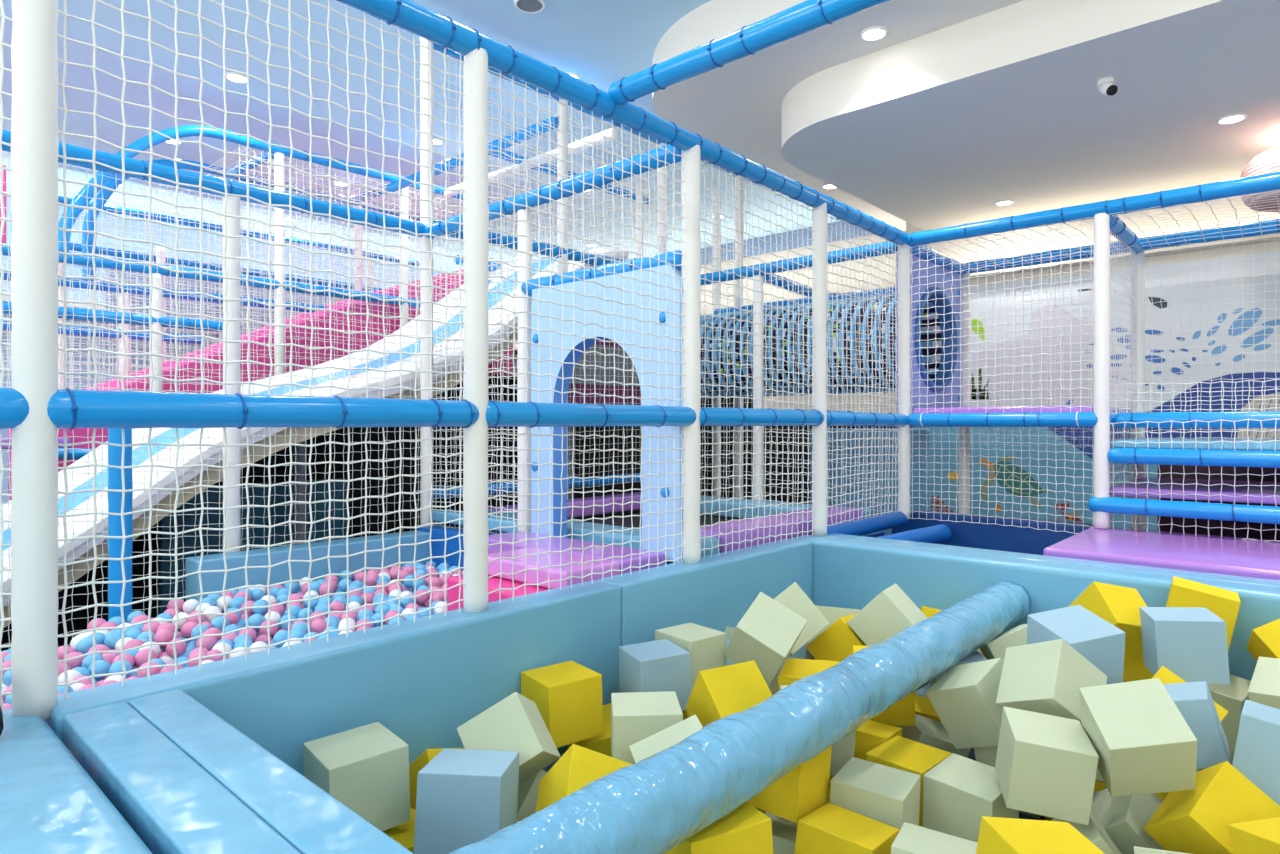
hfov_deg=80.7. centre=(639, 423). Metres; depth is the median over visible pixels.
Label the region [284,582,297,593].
ball
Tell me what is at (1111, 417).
rail
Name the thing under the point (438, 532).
raised platform
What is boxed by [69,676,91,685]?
ball
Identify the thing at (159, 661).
ball
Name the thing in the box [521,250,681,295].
rail
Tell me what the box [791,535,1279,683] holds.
wall
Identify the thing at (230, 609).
ball
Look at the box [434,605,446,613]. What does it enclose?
ball
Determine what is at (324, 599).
ball
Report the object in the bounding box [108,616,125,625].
ball
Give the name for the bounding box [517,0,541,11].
grille
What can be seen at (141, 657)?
ball
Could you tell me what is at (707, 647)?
cube
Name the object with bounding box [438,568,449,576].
ball
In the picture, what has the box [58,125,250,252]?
pipe
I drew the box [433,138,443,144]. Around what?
recessed light
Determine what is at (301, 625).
ball
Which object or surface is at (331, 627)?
ball
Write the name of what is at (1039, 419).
rail
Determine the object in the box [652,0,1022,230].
ceiling
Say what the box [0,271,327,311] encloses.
rail
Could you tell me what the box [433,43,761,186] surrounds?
rail
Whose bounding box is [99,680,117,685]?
ball
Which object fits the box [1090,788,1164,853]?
cube
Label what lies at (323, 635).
ball
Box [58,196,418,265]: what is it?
rail
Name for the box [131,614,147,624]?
ball
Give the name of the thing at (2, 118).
safety net
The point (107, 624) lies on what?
ball
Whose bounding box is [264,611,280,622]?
ball
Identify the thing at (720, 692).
cube
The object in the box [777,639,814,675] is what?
cube
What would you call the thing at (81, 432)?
ramp
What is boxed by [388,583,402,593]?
ball
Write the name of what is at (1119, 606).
cube
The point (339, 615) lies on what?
ball
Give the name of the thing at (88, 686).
ball
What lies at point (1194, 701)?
cube
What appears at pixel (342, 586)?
ball
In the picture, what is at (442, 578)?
ball
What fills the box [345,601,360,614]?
ball
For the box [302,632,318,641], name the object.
ball
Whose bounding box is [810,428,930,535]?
pad
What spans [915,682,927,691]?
cube
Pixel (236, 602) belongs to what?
ball
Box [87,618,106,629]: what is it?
ball
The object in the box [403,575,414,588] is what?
ball
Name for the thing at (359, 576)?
ball
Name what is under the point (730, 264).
safety net
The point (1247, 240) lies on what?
trim
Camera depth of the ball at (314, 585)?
3.85 m
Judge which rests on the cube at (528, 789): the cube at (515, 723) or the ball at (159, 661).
the cube at (515, 723)
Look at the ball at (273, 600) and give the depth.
3.57 m
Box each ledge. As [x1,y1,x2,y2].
[63,702,300,853]
[128,689,413,853]
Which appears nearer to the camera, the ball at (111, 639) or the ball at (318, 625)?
the ball at (111, 639)
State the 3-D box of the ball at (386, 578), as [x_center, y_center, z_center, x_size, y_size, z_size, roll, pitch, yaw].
[-1.368,0.846,4.023,0.072,0.073,0.072,0,0,-39]
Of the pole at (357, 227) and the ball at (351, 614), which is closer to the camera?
the ball at (351, 614)
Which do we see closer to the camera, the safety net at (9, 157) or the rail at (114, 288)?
the safety net at (9, 157)
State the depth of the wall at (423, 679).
2.41 m
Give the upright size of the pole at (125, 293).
0.958 m
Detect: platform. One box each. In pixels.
[418,525,495,570]
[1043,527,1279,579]
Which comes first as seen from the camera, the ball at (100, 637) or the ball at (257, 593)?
the ball at (100, 637)
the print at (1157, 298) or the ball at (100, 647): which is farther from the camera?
the print at (1157, 298)
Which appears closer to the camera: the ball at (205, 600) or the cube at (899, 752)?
the cube at (899, 752)
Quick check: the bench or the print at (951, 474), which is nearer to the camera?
the bench
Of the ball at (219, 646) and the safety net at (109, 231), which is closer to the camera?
the ball at (219, 646)
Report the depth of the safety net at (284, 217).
4.54 m
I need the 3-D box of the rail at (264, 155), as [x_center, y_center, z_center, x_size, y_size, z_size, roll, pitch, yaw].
[-3.655,-2.465,7.113,1.145,0.134,0.098,0,0,42]
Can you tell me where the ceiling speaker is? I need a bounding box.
[514,0,545,13]
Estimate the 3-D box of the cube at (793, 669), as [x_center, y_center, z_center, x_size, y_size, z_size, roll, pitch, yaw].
[0.650,1.030,2.866,0.210,0.222,0.213,0,0,21]
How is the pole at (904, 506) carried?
on the rail at (864, 526)
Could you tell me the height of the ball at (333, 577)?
0.073 m
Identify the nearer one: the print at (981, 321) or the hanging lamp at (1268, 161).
the hanging lamp at (1268, 161)
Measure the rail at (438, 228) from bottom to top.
0.112 m
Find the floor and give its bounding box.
[1019,813,1044,819]
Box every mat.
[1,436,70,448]
[447,575,547,610]
[460,492,883,556]
[488,531,664,573]
[488,547,619,588]
[913,405,1128,413]
[1109,477,1279,504]
[1110,437,1279,450]
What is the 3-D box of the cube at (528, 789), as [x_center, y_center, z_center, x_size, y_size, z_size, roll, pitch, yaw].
[-0.342,1.192,2.299,0.287,0.327,0.267,0,0,-44]
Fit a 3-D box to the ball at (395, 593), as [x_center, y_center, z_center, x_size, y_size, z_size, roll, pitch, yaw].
[-1.206,0.855,3.727,0.071,0.072,0.072,0,0,20]
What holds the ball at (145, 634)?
on the filling
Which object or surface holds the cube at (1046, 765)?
on the cube at (1094, 832)
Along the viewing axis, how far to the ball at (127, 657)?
2.81 m
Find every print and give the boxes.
[914,427,1250,530]
[931,496,952,512]
[947,472,958,480]
[970,251,1279,412]
[971,368,988,398]
[972,304,1118,403]
[972,318,983,339]
[995,504,1077,519]
[1048,372,1279,458]
[1053,502,1081,520]
[1078,289,1166,308]
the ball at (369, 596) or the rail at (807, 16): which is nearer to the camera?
the rail at (807, 16)
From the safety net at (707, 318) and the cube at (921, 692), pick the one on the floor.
the cube at (921, 692)
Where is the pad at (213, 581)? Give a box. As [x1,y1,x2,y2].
[186,530,429,601]
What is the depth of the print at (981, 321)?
8.04 m
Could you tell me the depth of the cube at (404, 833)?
1.97 m
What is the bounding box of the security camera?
[1097,77,1117,95]
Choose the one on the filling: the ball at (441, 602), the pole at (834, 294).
the ball at (441, 602)
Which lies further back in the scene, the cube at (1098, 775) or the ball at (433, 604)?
the ball at (433, 604)
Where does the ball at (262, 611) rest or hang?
on the filling
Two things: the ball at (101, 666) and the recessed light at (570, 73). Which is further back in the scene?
the recessed light at (570, 73)
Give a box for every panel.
[531,264,682,562]
[896,252,960,413]
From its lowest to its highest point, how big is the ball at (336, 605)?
0.072 m
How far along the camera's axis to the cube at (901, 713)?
2.79 m
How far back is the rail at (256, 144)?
7.05 m
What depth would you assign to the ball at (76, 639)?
3.07 m
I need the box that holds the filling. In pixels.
[1,580,431,709]
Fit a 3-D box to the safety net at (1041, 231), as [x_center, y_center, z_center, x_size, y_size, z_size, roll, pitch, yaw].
[2.296,-0.641,4.874,1.202,1.235,0.023,0,0,42]
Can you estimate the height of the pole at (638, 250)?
1.528 m
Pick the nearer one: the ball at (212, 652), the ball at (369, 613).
the ball at (212, 652)
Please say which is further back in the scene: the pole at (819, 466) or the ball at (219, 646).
the pole at (819, 466)
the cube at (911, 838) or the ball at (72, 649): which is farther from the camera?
the ball at (72, 649)
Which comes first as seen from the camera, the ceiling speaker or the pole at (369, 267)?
the ceiling speaker
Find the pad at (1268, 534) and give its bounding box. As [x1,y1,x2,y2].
[1158,465,1279,540]
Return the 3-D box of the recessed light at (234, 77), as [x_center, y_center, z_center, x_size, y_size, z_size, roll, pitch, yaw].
[-3.242,-2.786,6.064,0.172,0.019,0.172,0,0,42]
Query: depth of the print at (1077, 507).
7.47 m
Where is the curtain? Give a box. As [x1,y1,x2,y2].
[700,426,913,503]
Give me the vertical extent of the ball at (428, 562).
0.073 m
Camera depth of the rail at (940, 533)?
4.86 m
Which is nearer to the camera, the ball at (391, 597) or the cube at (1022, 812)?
the cube at (1022, 812)
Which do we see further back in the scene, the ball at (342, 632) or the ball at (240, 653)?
the ball at (342, 632)
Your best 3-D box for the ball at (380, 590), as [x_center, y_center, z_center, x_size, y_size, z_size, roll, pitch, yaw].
[-1.286,0.856,3.737,0.072,0.072,0.072,0,0,-41]
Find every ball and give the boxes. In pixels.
[57,685,73,692]
[58,648,71,659]
[58,662,69,672]
[58,670,81,683]
[62,646,75,651]
[66,652,84,669]
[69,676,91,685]
[70,634,87,649]
[71,667,89,675]
[71,683,84,691]
[76,637,97,653]
[78,684,97,690]
[81,653,102,668]
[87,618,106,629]
[87,644,109,655]
[88,632,105,644]
[88,660,110,679]
[95,679,104,685]
[96,630,108,635]
[99,622,117,631]
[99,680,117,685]
[102,650,120,663]
[104,631,124,649]
[104,675,125,681]
[107,629,125,634]
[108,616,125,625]
[108,660,132,677]
[111,653,134,667]
[115,637,132,650]
[123,639,143,649]
[123,648,138,665]
[125,629,141,638]
[126,622,143,631]
[127,611,144,623]
[130,668,137,675]
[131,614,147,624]
[134,648,156,666]
[136,631,154,641]
[137,662,160,676]
[139,641,159,655]
[142,622,160,633]
[150,658,165,669]
[154,628,173,646]
[156,613,172,622]
[156,622,174,631]
[159,656,173,663]
[160,663,182,672]
[164,608,179,616]
[166,639,186,657]
[167,599,183,611]
[172,612,188,628]
[172,657,187,666]
[177,650,190,657]
[181,621,197,638]
[182,599,198,612]
[186,611,204,623]
[188,647,207,659]
[188,652,209,666]
[191,624,209,641]
[195,603,211,612]
[196,636,216,650]
[198,597,215,605]
[198,622,212,627]
[198,660,213,664]
[203,627,221,640]
[204,606,221,622]
[206,593,221,602]
[207,650,223,660]
[211,616,229,631]
[212,642,231,658]
[214,639,233,649]
[216,596,231,610]
[220,633,237,641]
[222,611,238,624]
[224,607,241,619]
[224,624,239,634]
[229,647,249,657]
[230,596,244,608]
[233,634,251,644]
[233,639,251,648]
[234,591,250,600]
[237,588,251,599]
[238,628,256,642]
[241,601,254,615]
[248,614,264,630]
[248,641,267,653]
[250,588,264,601]
[251,584,265,592]
[252,599,268,614]
[260,620,277,636]
[261,595,275,603]
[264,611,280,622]
[267,587,279,597]
[267,603,284,615]
[273,630,287,647]
[276,588,291,597]
[276,594,287,608]
[279,614,295,629]
[282,641,297,646]
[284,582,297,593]
[285,602,301,609]
[285,605,300,618]
[287,593,302,603]
[287,629,305,640]
[290,620,307,630]
[291,622,307,633]
[297,608,313,623]
[299,577,312,588]
[301,582,310,593]
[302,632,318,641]
[303,590,318,598]
[303,595,318,609]
[307,581,321,593]
[309,611,325,623]
[310,619,326,633]
[314,603,327,611]
[315,605,331,616]
[317,596,332,604]
[317,633,331,638]
[319,582,333,595]
[323,626,339,635]
[324,575,337,582]
[324,617,338,627]
[325,580,336,592]
[330,601,344,610]
[330,613,342,617]
[332,591,346,599]
[332,596,346,606]
[338,579,351,591]
[338,618,355,626]
[338,621,354,631]
[338,630,352,634]
[340,570,352,580]
[340,611,356,622]
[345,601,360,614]
[349,589,361,596]
[349,595,362,605]
[350,580,363,589]
[355,571,366,581]
[355,619,372,630]
[357,609,373,620]
[358,617,373,626]
[359,603,374,613]
[361,592,373,603]
[362,588,375,593]
[366,570,378,575]
[366,573,378,585]
[371,612,385,626]
[372,597,386,607]
[373,589,387,595]
[373,593,387,600]
[374,603,389,614]
[375,582,387,592]
[377,576,389,582]
[378,572,390,579]
[384,610,400,624]
[386,599,398,604]
[387,596,398,600]
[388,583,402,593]
[388,589,401,597]
[388,605,403,613]
[388,616,403,623]
[389,568,400,579]
[399,569,410,581]
[400,591,413,596]
[400,595,413,608]
[401,608,413,620]
[403,566,413,573]
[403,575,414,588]
[405,603,419,611]
[405,614,419,619]
[412,577,425,589]
[414,569,427,577]
[415,564,426,570]
[416,585,428,590]
[416,589,428,604]
[418,607,433,616]
[425,561,436,568]
[425,576,433,586]
[426,568,437,576]
[428,577,442,586]
[429,587,442,594]
[431,592,446,602]
[431,600,439,611]
[434,601,446,606]
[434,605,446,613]
[438,563,449,570]
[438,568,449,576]
[440,576,448,583]
[451,569,462,574]
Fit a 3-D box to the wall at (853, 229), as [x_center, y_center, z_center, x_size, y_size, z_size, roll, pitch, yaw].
[0.695,-0.690,12.338,8.500,4.300,0.150,0,0,42]
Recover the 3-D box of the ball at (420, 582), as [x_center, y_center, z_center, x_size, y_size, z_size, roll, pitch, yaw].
[-1.165,0.845,3.975,0.072,0.072,0.071,0,0,38]
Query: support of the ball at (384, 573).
on the filling
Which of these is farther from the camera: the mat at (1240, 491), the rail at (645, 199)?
the rail at (645, 199)
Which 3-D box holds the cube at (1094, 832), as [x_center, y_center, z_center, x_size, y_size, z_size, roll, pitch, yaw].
[1.236,1.239,2.094,0.285,0.290,0.211,0,0,18]
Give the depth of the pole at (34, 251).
1.67 m
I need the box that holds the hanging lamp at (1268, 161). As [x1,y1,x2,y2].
[1240,146,1279,211]
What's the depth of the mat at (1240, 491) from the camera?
4.35 m
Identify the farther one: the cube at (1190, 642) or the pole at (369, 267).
the pole at (369, 267)
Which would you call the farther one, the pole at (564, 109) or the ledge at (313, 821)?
the pole at (564, 109)
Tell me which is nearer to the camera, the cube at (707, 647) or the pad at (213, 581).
the cube at (707, 647)
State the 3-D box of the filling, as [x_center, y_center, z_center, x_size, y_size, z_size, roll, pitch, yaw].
[-1.968,0.912,2.554,1.889,0.198,4.033,0,0,42]
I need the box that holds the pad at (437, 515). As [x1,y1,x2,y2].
[431,509,517,531]
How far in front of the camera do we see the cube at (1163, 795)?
2.54 m
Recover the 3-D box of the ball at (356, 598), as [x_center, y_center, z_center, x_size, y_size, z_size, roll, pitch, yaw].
[-1.370,0.859,3.624,0.072,0.072,0.072,0,0,-23]
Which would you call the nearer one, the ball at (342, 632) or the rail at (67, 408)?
the rail at (67, 408)
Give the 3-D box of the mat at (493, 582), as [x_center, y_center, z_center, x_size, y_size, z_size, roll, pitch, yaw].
[-0.364,1.024,3.447,0.680,0.673,0.770,0,0,42]
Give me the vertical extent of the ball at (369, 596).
0.072 m
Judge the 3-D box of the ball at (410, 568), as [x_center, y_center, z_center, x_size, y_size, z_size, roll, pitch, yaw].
[-1.312,0.840,4.274,0.072,0.073,0.071,0,0,-13]
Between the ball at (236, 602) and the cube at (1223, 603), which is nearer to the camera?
the cube at (1223, 603)
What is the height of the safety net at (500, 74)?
1.992 m
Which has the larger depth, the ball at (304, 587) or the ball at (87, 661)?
the ball at (304, 587)
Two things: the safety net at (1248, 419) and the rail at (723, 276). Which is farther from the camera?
the rail at (723, 276)
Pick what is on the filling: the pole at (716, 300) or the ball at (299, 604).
the ball at (299, 604)
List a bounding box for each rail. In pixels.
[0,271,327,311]
[0,387,29,428]
[1,243,434,307]
[2,130,424,236]
[3,301,240,331]
[3,321,201,343]
[47,388,478,429]
[57,448,91,459]
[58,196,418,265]
[69,243,386,291]
[217,167,419,220]
[226,151,273,177]
[249,138,489,204]
[336,0,907,244]
[349,183,389,203]
[386,116,558,191]
[424,145,682,238]
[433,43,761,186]
[433,473,641,499]
[434,220,624,265]
[444,128,618,197]
[454,255,499,271]
[486,400,695,427]
[490,149,650,204]
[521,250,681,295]
[608,0,889,104]
[699,407,823,426]
[701,241,897,284]
[714,286,894,313]
[762,273,828,299]
[827,410,907,426]
[827,511,908,535]
[877,524,951,543]
[906,172,1279,246]
[908,411,1097,427]
[910,246,967,274]
[965,218,1279,272]
[1088,496,1279,523]
[1108,448,1279,467]
[1109,214,1143,252]
[1109,413,1115,426]
[1114,411,1279,427]
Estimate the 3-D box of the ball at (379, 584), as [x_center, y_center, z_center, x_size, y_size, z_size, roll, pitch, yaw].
[-1.329,0.851,3.875,0.072,0.072,0.072,0,0,-11]
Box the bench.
[0,708,151,853]
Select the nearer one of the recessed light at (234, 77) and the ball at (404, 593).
the ball at (404, 593)
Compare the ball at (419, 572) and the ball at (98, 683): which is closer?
the ball at (98, 683)
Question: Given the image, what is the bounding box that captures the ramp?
[8,269,512,500]
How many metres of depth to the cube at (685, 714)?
2.88 m
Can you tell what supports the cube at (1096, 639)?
on the cube at (1047, 677)
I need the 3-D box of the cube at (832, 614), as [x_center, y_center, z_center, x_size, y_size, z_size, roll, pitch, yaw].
[0.900,0.944,3.450,0.212,0.246,0.244,0,0,18]
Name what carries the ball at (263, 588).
on the filling
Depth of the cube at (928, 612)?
3.45 m
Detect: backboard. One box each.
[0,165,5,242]
[568,383,640,404]
[570,344,639,386]
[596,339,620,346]
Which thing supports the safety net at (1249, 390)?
attached to the rail at (1132, 417)
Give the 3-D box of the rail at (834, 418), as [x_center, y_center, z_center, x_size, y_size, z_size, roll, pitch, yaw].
[1.446,-0.031,4.823,0.102,0.106,1.192,0,0,42]
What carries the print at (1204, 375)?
attached to the wall mural
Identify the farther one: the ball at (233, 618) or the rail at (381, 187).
the rail at (381, 187)
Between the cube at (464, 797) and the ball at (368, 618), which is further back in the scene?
the ball at (368, 618)
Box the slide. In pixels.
[0,247,627,627]
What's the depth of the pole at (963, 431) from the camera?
6.12 m
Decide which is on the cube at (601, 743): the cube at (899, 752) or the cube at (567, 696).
the cube at (567, 696)
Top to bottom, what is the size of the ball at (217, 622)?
0.073 m
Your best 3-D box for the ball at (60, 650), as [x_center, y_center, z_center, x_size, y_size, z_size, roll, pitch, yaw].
[-2.213,0.893,2.883,0.071,0.073,0.072,0,0,-38]
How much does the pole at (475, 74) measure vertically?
1.934 m
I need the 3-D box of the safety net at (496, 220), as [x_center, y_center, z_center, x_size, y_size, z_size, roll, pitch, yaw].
[-1.026,-0.299,4.639,1.016,1.935,0.023,0,0,42]
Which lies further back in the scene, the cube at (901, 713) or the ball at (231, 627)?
the ball at (231, 627)
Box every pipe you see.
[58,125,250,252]
[82,159,217,282]
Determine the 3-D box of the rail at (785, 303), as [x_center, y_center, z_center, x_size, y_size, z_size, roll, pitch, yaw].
[1.699,-1.150,7.021,2.465,0.098,0.102,0,0,42]
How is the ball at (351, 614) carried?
on the filling
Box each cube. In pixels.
[303,722,410,830]
[383,807,415,852]
[409,748,464,809]
[414,749,518,853]
[457,692,560,784]
[517,769,546,821]
[521,661,602,747]
[535,744,632,812]
[568,703,610,756]
[611,691,682,763]
[619,639,690,710]
[629,715,702,762]
[655,623,726,691]
[666,802,772,853]
[682,710,688,719]
[686,660,771,726]
[724,592,806,685]
[724,627,734,640]
[726,639,734,665]
[747,745,831,822]
[760,788,829,813]
[764,812,797,853]
[768,676,778,694]
[774,582,828,655]
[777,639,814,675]
[778,658,838,690]
[780,685,854,775]
[794,803,898,853]
[806,614,866,661]
[812,605,859,639]
[829,720,901,783]
[830,757,920,830]
[847,583,927,645]
[853,645,914,725]
[866,736,951,826]
[891,822,977,853]
[896,714,969,757]
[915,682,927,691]
[915,683,930,696]
[915,695,941,722]
[920,606,941,617]
[923,753,1018,842]
[926,658,1003,748]
[930,650,986,686]
[967,748,975,760]
[974,746,997,767]
[976,816,1104,853]
[979,624,1026,661]
[995,706,1098,824]
[996,639,1106,722]
[1019,811,1041,818]
[1027,605,1125,684]
[1045,780,1106,820]
[1051,812,1122,853]
[1068,581,1146,659]
[1079,678,1196,796]
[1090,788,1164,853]
[1095,767,1103,781]
[1123,648,1153,681]
[1133,846,1188,853]
[1139,607,1229,683]
[1143,761,1279,853]
[1152,666,1227,721]
[1155,792,1168,801]
[1163,681,1230,768]
[1166,576,1240,649]
[1199,751,1233,770]
[1208,674,1250,751]
[1227,817,1279,853]
[1232,700,1279,805]
[1247,619,1279,660]
[1248,657,1279,708]
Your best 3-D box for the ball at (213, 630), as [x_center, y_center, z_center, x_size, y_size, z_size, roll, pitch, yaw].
[-1.758,0.873,3.098,0.071,0.072,0.072,0,0,-13]
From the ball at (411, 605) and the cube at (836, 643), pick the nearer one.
the cube at (836, 643)
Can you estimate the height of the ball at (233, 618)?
0.073 m
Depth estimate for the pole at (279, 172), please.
6.67 m
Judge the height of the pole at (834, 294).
0.158 m
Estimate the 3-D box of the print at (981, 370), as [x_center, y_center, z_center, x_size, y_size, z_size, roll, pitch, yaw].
[3.623,-0.431,8.026,0.187,0.341,0.001,0,0,42]
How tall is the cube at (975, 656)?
0.254 m
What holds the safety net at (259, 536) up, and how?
on the floor
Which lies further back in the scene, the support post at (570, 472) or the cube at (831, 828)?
the support post at (570, 472)
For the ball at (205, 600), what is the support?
on the filling
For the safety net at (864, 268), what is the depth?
5.58 m
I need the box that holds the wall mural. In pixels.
[914,251,1279,530]
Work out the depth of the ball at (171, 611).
3.37 m
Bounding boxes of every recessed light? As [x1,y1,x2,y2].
[166,139,181,144]
[226,72,246,82]
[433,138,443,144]
[565,72,579,78]
[822,184,835,188]
[860,26,887,40]
[995,199,1013,205]
[1216,113,1246,124]
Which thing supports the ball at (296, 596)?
on the filling
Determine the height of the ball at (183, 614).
0.072 m
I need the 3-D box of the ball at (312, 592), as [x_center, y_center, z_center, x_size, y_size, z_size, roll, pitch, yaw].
[-1.631,0.862,3.738,0.072,0.073,0.072,0,0,-41]
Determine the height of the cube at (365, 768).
0.201 m
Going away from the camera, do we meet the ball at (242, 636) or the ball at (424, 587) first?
the ball at (242, 636)
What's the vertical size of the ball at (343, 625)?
0.072 m
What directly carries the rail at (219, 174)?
attached to the pole at (357, 227)
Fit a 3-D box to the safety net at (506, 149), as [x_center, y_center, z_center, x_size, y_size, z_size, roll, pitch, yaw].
[-0.635,-1.839,7.644,0.023,1.438,2.604,0,0,42]
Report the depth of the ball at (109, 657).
2.86 m
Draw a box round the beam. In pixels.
[448,581,1030,853]
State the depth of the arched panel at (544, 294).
3.72 m
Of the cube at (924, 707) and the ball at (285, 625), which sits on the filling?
the ball at (285, 625)
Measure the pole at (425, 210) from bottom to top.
4.029 m
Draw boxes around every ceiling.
[0,0,842,271]
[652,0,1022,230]
[782,0,1279,230]
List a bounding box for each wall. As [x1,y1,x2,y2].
[0,197,516,504]
[44,538,811,775]
[517,221,905,413]
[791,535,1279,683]
[813,533,1279,586]
[906,196,1279,286]
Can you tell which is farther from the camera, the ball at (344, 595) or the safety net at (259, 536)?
the safety net at (259, 536)
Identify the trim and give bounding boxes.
[3,295,517,353]
[970,232,1279,278]
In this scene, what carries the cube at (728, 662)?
on the cube at (774, 688)
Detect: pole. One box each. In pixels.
[10,0,58,718]
[58,263,64,387]
[107,428,132,622]
[119,292,129,379]
[149,273,161,392]
[156,246,165,362]
[223,196,240,552]
[274,153,284,375]
[355,205,362,290]
[368,261,373,292]
[400,187,408,326]
[420,37,433,526]
[463,48,488,612]
[517,209,532,532]
[557,99,567,519]
[635,181,643,257]
[658,143,666,253]
[682,145,700,563]
[713,186,720,496]
[735,175,743,498]
[753,275,763,499]
[812,203,826,535]
[829,293,836,299]
[898,244,910,518]
[959,272,969,513]
[1093,213,1109,528]
[1131,249,1144,529]
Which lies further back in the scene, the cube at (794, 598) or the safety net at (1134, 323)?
the safety net at (1134, 323)
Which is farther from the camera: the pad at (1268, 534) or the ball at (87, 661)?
the pad at (1268, 534)
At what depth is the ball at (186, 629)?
3.18 m
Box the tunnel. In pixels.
[700,292,950,397]
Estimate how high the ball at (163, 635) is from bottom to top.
0.072 m
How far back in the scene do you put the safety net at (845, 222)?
4.80 m
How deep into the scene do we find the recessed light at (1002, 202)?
7.25 m
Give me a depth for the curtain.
8.50 m
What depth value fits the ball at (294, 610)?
3.45 m
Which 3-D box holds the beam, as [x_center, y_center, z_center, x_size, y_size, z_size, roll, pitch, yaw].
[0.356,0.813,1.971,0.194,0.192,4.003,0,0,42]
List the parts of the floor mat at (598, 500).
frame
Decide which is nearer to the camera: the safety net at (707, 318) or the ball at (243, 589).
the ball at (243, 589)
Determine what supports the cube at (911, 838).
on the cube
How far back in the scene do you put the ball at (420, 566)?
4.31 m
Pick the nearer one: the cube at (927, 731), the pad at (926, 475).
the cube at (927, 731)
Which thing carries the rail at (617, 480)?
attached to the pole at (564, 109)
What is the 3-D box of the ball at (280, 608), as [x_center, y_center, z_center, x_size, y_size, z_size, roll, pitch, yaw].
[-1.684,0.864,3.486,0.072,0.072,0.071,0,0,39]
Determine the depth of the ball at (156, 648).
2.93 m
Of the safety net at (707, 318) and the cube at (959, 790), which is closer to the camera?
the cube at (959, 790)
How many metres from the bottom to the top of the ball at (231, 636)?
0.073 m
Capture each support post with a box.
[293,440,306,544]
[568,427,574,519]
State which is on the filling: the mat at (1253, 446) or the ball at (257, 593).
the ball at (257, 593)
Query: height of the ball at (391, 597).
0.072 m
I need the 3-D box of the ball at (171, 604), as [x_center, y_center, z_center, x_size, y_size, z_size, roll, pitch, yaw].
[-2.168,0.849,3.522,0.072,0.072,0.071,0,0,40]
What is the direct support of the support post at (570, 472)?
on the floor
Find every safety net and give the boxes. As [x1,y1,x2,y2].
[0,0,11,713]
[0,152,222,649]
[0,255,413,392]
[0,282,303,389]
[1,374,752,651]
[57,0,464,698]
[59,205,417,389]
[97,174,419,305]
[157,478,346,614]
[204,145,462,218]
[239,144,462,299]
[240,200,420,550]
[430,213,517,533]
[433,51,658,259]
[433,238,640,498]
[487,69,684,602]
[488,149,656,279]
[529,163,682,278]
[667,162,749,302]
[700,160,814,558]
[700,277,752,496]
[762,246,897,510]
[827,213,900,525]
[910,220,1093,413]
[910,427,1093,533]
[914,190,1279,271]
[969,233,1279,447]
[1110,230,1136,516]
[1110,379,1279,413]
[1110,418,1279,541]
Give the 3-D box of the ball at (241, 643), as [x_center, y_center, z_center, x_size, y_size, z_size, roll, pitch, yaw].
[-1.585,0.897,3.011,0.073,0.073,0.071,0,0,39]
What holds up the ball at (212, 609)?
on the filling
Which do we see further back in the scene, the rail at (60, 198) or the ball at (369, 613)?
the rail at (60, 198)
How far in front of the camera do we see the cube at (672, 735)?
2.12 m
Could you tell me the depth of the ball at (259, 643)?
2.97 m
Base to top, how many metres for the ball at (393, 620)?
0.072 m
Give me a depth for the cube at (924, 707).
3.32 m
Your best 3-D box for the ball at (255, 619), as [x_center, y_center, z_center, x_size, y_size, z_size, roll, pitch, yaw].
[-1.674,0.865,3.289,0.072,0.073,0.072,0,0,2]
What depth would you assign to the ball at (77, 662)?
2.84 m
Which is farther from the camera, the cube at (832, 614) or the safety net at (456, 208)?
the safety net at (456, 208)
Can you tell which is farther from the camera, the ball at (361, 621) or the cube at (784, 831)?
the ball at (361, 621)
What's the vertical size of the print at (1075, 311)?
1.010 m
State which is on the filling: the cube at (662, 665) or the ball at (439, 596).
the ball at (439, 596)
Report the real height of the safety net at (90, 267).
1.240 m
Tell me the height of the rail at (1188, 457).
0.098 m
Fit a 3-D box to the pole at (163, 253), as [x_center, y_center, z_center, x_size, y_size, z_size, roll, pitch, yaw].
[-4.721,-1.119,7.426,0.086,1.260,0.087,0,0,-3]
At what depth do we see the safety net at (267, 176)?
7.70 m
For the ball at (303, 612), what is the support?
on the filling
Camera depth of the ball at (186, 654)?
3.00 m
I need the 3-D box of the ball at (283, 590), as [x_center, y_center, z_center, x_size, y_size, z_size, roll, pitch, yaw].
[-1.781,0.855,3.769,0.072,0.073,0.072,0,0,-35]
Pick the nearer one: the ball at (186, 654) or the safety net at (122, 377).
the safety net at (122, 377)
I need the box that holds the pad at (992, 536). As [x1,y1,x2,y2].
[892,509,1092,554]
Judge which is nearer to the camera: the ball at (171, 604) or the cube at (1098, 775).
the cube at (1098, 775)
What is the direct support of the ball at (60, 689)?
on the filling
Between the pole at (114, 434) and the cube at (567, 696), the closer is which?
the cube at (567, 696)
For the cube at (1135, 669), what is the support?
on the cube
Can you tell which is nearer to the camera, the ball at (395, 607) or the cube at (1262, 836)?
the cube at (1262, 836)
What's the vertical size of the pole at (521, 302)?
1.881 m
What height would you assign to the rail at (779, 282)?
0.148 m
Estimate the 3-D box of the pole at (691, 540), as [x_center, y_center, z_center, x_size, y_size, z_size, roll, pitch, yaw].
[0.238,-0.322,3.488,0.086,1.935,0.087,0,0,-39]
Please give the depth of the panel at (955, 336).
5.59 m

